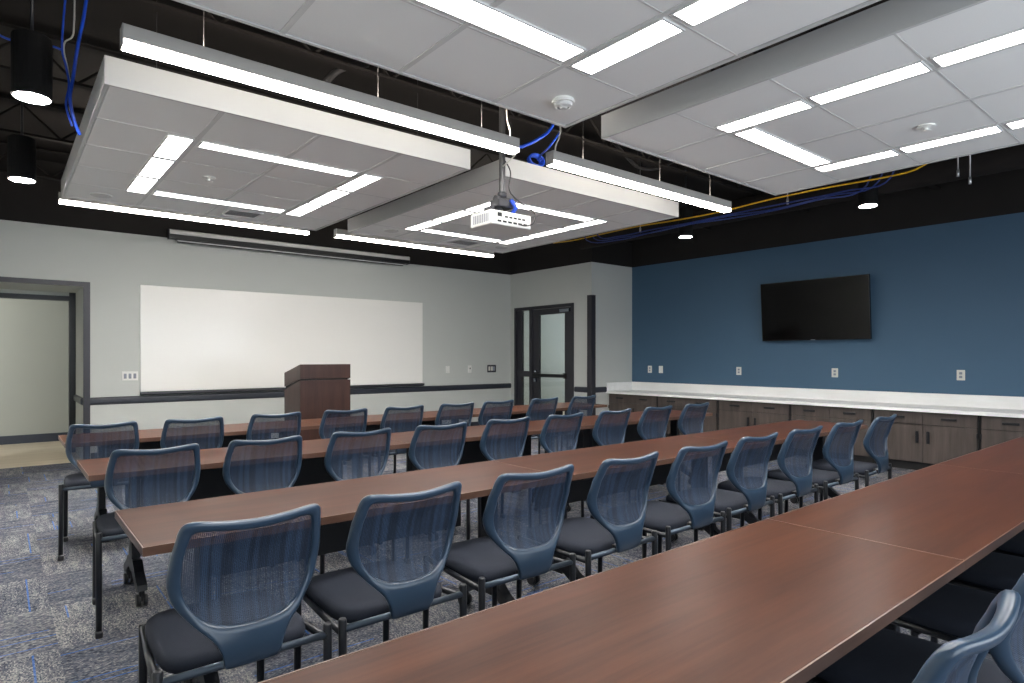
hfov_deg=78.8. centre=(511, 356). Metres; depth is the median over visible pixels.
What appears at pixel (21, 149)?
pendant light
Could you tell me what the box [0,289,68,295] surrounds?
door frame
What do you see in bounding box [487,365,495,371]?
switch
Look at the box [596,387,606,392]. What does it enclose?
trim
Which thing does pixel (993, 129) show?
recessed light
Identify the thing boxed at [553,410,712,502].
table
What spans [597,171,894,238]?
cable
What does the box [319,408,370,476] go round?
chair
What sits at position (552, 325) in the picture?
glass pane
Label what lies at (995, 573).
chair
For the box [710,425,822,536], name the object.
chair
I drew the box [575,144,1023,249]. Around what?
ceiling beam
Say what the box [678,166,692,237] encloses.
pendant light
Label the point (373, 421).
table
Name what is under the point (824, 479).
chair
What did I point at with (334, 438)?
chair
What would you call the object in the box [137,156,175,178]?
recessed light
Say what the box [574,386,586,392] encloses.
trim
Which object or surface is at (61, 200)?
pendant light
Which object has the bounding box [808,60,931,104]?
recessed light
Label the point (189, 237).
projection screen
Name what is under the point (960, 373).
wall outlet
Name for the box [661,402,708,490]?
chair
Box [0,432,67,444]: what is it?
baseboard
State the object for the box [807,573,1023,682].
chair
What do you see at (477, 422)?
baseboard
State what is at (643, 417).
chair
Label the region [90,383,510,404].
trim
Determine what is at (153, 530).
table
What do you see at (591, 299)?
trim
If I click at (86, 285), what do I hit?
door frame
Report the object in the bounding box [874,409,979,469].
base cabinet
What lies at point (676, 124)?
cloud
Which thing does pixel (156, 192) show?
recessed light
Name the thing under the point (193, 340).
whiteboard
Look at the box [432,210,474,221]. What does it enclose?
recessed light
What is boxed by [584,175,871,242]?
cable
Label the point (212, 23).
joist
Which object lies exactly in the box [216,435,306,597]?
chair
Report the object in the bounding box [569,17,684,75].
recessed light
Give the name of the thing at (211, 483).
table
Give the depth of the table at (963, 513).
2.38 m
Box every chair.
[58,421,138,560]
[92,443,200,638]
[138,504,331,682]
[160,416,223,448]
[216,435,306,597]
[246,412,300,439]
[294,481,466,670]
[297,428,394,573]
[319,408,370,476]
[371,405,423,473]
[381,422,469,563]
[423,464,575,628]
[435,402,473,425]
[444,416,531,537]
[478,400,513,424]
[500,412,583,524]
[516,451,658,598]
[526,397,558,451]
[538,395,595,453]
[584,408,630,518]
[598,441,727,572]
[599,405,672,501]
[658,432,777,553]
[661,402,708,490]
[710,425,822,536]
[758,419,862,520]
[799,414,896,507]
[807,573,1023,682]
[890,584,1023,663]
[912,590,1020,682]
[930,552,1023,642]
[992,530,1023,556]
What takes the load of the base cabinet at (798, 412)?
on the floor
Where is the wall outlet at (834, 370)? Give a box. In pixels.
[832,368,837,376]
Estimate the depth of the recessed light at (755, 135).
4.38 m
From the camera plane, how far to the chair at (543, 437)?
4.86 m
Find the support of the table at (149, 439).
on the floor
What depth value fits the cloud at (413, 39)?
2.89 m
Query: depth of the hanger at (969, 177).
5.04 m
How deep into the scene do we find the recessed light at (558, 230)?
7.40 m
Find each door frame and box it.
[0,276,89,459]
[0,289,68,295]
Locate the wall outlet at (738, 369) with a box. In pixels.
[736,367,740,374]
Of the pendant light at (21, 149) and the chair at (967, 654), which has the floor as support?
the chair at (967, 654)
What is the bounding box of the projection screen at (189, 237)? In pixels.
[167,228,409,265]
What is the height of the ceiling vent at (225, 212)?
0.034 m
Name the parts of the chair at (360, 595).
leg, leg, seat, seat frame, leg, frame, rail, leg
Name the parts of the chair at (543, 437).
frame, leg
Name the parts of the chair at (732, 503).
leg, leg, seat, seat frame, leg, frame, rail, leg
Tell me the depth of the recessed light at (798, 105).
3.83 m
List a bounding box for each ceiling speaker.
[90,192,111,197]
[383,229,398,232]
[495,246,507,248]
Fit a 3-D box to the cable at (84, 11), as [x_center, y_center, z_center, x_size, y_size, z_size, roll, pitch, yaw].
[-2.690,-1.884,3.873,0.085,0.986,0.092,0,0,9]
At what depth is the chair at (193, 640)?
1.78 m
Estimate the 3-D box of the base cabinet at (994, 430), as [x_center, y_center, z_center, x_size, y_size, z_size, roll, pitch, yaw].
[5.690,0.983,6.586,0.684,0.694,1.074,0,0,-39]
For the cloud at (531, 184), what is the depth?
6.27 m
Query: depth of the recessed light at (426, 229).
7.58 m
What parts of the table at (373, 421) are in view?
modesty panel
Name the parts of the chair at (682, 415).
frame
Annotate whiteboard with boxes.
[140,285,424,395]
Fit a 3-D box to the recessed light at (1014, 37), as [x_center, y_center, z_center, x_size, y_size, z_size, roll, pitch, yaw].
[2.306,-1.498,2.925,0.159,0.043,0.545,0,0,-39]
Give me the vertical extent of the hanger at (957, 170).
0.939 m
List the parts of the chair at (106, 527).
leg, seat frame, leg, seat, rail, frame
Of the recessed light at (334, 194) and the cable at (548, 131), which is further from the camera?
the recessed light at (334, 194)
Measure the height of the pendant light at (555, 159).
0.995 m
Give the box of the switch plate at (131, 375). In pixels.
[122,371,137,380]
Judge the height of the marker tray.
0.048 m
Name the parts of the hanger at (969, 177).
rod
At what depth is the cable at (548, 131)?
4.84 m
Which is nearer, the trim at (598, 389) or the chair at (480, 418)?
the chair at (480, 418)
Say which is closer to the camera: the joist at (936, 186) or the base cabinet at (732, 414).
the joist at (936, 186)
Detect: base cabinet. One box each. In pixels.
[608,393,657,437]
[658,396,718,437]
[718,400,790,429]
[791,404,874,462]
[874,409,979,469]
[980,416,1023,449]
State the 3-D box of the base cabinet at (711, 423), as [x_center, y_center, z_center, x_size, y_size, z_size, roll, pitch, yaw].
[2.955,0.983,9.911,0.684,0.694,1.104,0,0,-39]
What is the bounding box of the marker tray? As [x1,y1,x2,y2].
[140,383,424,395]
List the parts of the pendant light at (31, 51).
stem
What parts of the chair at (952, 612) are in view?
leg, seat frame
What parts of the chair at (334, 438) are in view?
leg, frame, leg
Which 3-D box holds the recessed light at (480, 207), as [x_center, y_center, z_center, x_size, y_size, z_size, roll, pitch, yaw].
[-0.243,-1.498,6.096,0.159,0.043,0.547,0,0,-39]
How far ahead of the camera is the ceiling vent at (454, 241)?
8.07 m
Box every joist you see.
[0,22,710,229]
[0,95,632,243]
[0,142,530,248]
[120,0,809,212]
[700,51,940,189]
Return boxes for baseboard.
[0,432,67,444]
[91,421,478,458]
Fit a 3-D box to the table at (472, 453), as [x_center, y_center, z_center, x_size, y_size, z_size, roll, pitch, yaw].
[-0.186,0.961,5.085,1.830,0.736,0.608,0,0,-39]
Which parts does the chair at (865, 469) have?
leg, leg, seat, leg, rail, frame, leg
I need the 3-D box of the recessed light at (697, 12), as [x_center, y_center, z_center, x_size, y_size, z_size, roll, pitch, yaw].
[0.934,-1.498,2.511,0.164,0.043,0.590,0,0,-39]
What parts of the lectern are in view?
panel, panel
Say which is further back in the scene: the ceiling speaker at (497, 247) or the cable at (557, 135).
the ceiling speaker at (497, 247)
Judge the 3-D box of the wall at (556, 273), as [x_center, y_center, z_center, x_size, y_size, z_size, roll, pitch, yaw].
[1.043,-0.545,11.933,1.071,3.750,2.317,0,0,-39]
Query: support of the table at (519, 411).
on the floor
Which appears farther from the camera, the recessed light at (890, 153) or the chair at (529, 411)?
the chair at (529, 411)
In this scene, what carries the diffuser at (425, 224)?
attached to the recessed light at (429, 223)
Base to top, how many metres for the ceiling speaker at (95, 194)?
0.014 m
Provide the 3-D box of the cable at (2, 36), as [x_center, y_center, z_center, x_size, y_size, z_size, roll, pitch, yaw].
[-3.308,-2.157,4.271,0.362,0.046,0.014,0,0,-39]
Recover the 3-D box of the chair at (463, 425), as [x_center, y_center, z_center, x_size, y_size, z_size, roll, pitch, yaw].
[-0.620,0.884,4.327,0.502,0.892,0.606,0,0,-38]
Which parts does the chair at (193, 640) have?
leg, leg, seat, seat frame, rail, leg, leg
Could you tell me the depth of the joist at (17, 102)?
5.90 m
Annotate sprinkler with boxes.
[202,175,215,181]
[917,123,935,132]
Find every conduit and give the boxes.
[323,61,369,82]
[613,143,673,170]
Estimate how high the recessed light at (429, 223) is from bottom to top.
0.043 m
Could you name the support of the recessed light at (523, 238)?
attached to the cloud at (531, 184)
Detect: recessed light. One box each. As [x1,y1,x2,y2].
[125,175,158,193]
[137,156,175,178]
[152,133,194,159]
[152,190,285,212]
[197,140,358,176]
[285,203,322,215]
[308,189,350,204]
[335,174,382,191]
[404,220,441,230]
[414,0,585,62]
[420,228,501,241]
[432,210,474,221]
[464,201,489,211]
[497,236,534,243]
[515,202,594,220]
[528,228,569,236]
[562,219,607,229]
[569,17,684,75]
[670,0,748,26]
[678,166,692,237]
[715,99,813,132]
[733,127,831,166]
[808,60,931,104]
[813,149,899,171]
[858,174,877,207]
[898,125,1003,152]
[930,27,1023,67]
[1004,119,1023,129]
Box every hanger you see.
[956,157,959,176]
[968,155,971,183]
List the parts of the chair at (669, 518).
leg, leg, seat, seat frame, leg, frame, rail, leg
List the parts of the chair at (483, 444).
leg, frame, leg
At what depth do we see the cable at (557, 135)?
4.95 m
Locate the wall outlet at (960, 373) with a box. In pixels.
[957,370,964,379]
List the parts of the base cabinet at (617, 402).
drawer, door, drawer, door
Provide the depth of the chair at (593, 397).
7.10 m
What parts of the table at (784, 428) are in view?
modesty panel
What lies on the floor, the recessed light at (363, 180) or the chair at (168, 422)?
the chair at (168, 422)
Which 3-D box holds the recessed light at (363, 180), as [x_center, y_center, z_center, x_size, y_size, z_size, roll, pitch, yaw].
[-1.310,-1.498,5.307,0.164,0.043,0.565,0,0,-39]
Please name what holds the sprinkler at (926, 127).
attached to the cloud at (676, 124)
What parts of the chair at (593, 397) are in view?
leg, frame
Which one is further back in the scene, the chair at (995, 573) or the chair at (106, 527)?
the chair at (106, 527)
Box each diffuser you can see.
[407,221,438,229]
[1008,120,1023,127]
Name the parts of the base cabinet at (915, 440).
drawer, door, handle, handle, handle, drawer, door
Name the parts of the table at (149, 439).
modesty panel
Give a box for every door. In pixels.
[0,293,75,433]
[514,303,573,414]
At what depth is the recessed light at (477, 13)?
2.79 m
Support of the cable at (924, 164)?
hanging from the hanger
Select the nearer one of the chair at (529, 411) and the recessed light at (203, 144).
the recessed light at (203, 144)
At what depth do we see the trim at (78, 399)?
8.16 m
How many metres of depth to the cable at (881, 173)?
6.42 m
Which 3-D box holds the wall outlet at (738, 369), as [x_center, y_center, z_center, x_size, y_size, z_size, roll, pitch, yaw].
[3.543,0.218,9.729,0.011,0.125,0.085,0,0,-39]
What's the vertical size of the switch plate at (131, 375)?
0.120 m
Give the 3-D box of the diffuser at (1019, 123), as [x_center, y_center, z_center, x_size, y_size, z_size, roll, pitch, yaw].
[3.357,-1.490,3.790,0.135,0.020,0.521,0,0,-39]
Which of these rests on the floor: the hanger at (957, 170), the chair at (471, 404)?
the chair at (471, 404)
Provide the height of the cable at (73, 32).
0.923 m
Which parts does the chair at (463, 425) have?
leg, frame, leg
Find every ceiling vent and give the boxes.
[221,208,263,218]
[447,239,481,245]
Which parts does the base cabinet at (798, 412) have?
drawer, door, drawer, door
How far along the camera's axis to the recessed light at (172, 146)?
4.38 m
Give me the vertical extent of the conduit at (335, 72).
0.271 m
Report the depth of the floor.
3.69 m
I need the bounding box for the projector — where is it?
[471,107,535,234]
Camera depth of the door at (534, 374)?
11.80 m
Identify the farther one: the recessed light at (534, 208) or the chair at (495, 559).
the recessed light at (534, 208)
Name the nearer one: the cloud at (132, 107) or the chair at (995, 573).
the chair at (995, 573)
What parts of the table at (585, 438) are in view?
modesty panel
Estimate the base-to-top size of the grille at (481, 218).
0.063 m
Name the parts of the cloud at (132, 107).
tile panel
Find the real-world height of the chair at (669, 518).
0.892 m
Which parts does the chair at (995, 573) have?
leg, seat frame, seat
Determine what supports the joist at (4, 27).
attached to the ceiling
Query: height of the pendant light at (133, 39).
0.975 m
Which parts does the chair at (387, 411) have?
leg, frame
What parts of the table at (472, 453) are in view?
modesty panel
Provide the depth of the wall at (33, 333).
9.67 m
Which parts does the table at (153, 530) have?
modesty panel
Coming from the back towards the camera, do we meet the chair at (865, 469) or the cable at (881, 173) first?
the cable at (881, 173)
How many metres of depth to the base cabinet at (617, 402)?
10.55 m
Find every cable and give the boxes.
[0,34,60,50]
[61,0,72,125]
[63,0,75,114]
[68,0,87,134]
[520,124,553,148]
[537,132,558,160]
[553,164,926,243]
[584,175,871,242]
[592,173,882,240]
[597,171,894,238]
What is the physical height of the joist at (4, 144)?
0.320 m
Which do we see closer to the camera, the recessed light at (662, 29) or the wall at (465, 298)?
the recessed light at (662, 29)
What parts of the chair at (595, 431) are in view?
frame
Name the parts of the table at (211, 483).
modesty panel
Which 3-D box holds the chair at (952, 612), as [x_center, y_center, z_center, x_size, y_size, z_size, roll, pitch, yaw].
[1.586,0.884,2.055,0.502,0.892,0.606,0,0,-40]
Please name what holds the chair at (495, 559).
on the floor
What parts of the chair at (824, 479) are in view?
leg, leg, seat, seat frame, leg, frame, rail, leg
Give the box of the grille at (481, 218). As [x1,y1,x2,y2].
[473,212,488,224]
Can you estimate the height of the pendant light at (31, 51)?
0.953 m
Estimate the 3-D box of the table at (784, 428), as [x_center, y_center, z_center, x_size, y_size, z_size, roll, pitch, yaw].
[2.193,0.961,5.075,1.830,0.736,0.608,0,0,-39]
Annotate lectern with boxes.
[284,364,349,464]
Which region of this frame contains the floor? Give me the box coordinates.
[0,435,1023,682]
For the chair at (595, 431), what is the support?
on the floor
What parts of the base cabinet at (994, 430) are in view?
drawer, door, handle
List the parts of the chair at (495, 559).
leg, leg, seat, leg, seat frame, frame, rail, leg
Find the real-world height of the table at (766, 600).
0.736 m
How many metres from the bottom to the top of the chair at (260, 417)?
0.892 m
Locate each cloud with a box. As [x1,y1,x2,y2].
[61,0,469,230]
[173,0,880,127]
[348,122,678,252]
[601,0,1023,194]
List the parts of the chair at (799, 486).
leg, leg, seat, leg, rail, frame, leg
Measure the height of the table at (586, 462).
0.736 m
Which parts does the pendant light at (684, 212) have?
lamp shade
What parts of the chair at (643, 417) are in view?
frame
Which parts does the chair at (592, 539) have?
leg, seat, seat frame, leg, rail, frame, leg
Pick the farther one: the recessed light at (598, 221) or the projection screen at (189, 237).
the projection screen at (189, 237)
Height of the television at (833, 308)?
0.850 m
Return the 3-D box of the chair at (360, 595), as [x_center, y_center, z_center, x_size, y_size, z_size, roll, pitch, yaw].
[-0.497,0.884,2.299,0.502,0.892,0.606,0,0,-40]
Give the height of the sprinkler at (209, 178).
0.039 m
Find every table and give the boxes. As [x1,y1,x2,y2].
[58,420,319,542]
[77,436,409,606]
[115,461,564,682]
[258,519,965,682]
[301,409,488,478]
[372,420,593,540]
[462,402,606,450]
[491,435,757,584]
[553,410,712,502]
[686,420,866,525]
[767,464,1023,631]
[938,437,1023,473]
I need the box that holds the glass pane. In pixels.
[524,311,564,404]
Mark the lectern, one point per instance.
(312, 390)
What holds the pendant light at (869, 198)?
in the ceiling
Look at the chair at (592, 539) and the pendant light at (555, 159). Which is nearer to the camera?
the chair at (592, 539)
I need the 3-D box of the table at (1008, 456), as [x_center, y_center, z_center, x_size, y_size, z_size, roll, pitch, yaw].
[3.248,0.961,3.793,1.830,0.736,0.608,0,0,-39]
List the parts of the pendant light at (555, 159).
power cord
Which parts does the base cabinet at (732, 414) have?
drawer, door, drawer, door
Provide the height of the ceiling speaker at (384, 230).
0.014 m
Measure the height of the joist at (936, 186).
0.320 m
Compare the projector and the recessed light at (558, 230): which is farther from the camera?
the recessed light at (558, 230)
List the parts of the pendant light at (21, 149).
lamp shade, stem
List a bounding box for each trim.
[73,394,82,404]
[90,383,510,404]
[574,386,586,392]
[587,295,595,415]
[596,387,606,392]
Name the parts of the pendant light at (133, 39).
power cord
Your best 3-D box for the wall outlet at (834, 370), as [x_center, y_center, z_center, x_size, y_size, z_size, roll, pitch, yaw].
[4.463,0.218,8.611,0.011,0.125,0.085,0,0,-39]
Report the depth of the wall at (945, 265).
8.29 m
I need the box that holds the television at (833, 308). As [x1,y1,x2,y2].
[760,274,871,340]
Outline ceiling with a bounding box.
[0,0,888,211]
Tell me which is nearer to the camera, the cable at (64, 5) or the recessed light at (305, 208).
the cable at (64, 5)
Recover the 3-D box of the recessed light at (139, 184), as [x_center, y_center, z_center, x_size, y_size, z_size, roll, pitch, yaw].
[-3.192,-1.498,5.368,0.164,0.043,0.580,0,0,-39]
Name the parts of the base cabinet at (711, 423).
drawer, door, drawer, door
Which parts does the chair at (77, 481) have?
leg, leg, rail, seat, frame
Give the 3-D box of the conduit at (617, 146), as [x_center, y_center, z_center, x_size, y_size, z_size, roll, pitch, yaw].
[1.552,-2.290,7.235,1.185,0.268,0.035,0,0,-39]
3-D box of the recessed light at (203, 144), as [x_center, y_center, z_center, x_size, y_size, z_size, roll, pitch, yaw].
[-1.725,-1.498,4.695,1.155,0.043,0.147,0,0,-39]
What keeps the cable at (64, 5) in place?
hanging from the ceiling
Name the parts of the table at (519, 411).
modesty panel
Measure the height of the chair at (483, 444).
0.892 m
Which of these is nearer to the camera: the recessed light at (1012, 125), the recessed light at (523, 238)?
the recessed light at (1012, 125)
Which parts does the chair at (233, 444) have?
leg, frame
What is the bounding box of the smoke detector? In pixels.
[552,95,574,109]
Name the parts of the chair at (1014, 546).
seat frame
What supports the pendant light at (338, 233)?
hanging from the ceiling
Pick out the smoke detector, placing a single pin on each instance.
(564, 102)
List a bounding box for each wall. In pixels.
[0,154,509,458]
[0,289,67,435]
[510,238,631,415]
[632,168,1023,396]
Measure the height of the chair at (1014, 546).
0.892 m
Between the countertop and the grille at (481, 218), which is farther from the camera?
the countertop
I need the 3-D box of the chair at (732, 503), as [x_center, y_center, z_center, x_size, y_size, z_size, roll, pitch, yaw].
[1.243,0.884,3.750,0.502,0.892,0.606,0,0,-39]
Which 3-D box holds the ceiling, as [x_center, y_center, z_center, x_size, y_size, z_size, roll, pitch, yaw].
[0.537,-2.470,7.416,11.994,0.100,14.410,0,0,-39]
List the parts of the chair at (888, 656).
seat frame, seat, frame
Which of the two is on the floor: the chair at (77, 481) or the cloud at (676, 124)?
the chair at (77, 481)
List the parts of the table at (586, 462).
modesty panel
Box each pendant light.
[7,101,35,182]
[10,0,52,104]
[58,192,309,234]
[120,10,519,154]
[334,186,493,257]
[546,126,730,212]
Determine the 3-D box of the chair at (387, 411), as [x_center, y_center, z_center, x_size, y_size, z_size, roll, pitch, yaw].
[-1.129,0.884,5.830,0.502,0.892,0.606,0,0,-39]
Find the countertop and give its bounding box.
[606,382,1023,417]
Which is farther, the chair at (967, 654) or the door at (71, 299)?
the door at (71, 299)
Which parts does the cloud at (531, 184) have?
tile panel, cable coil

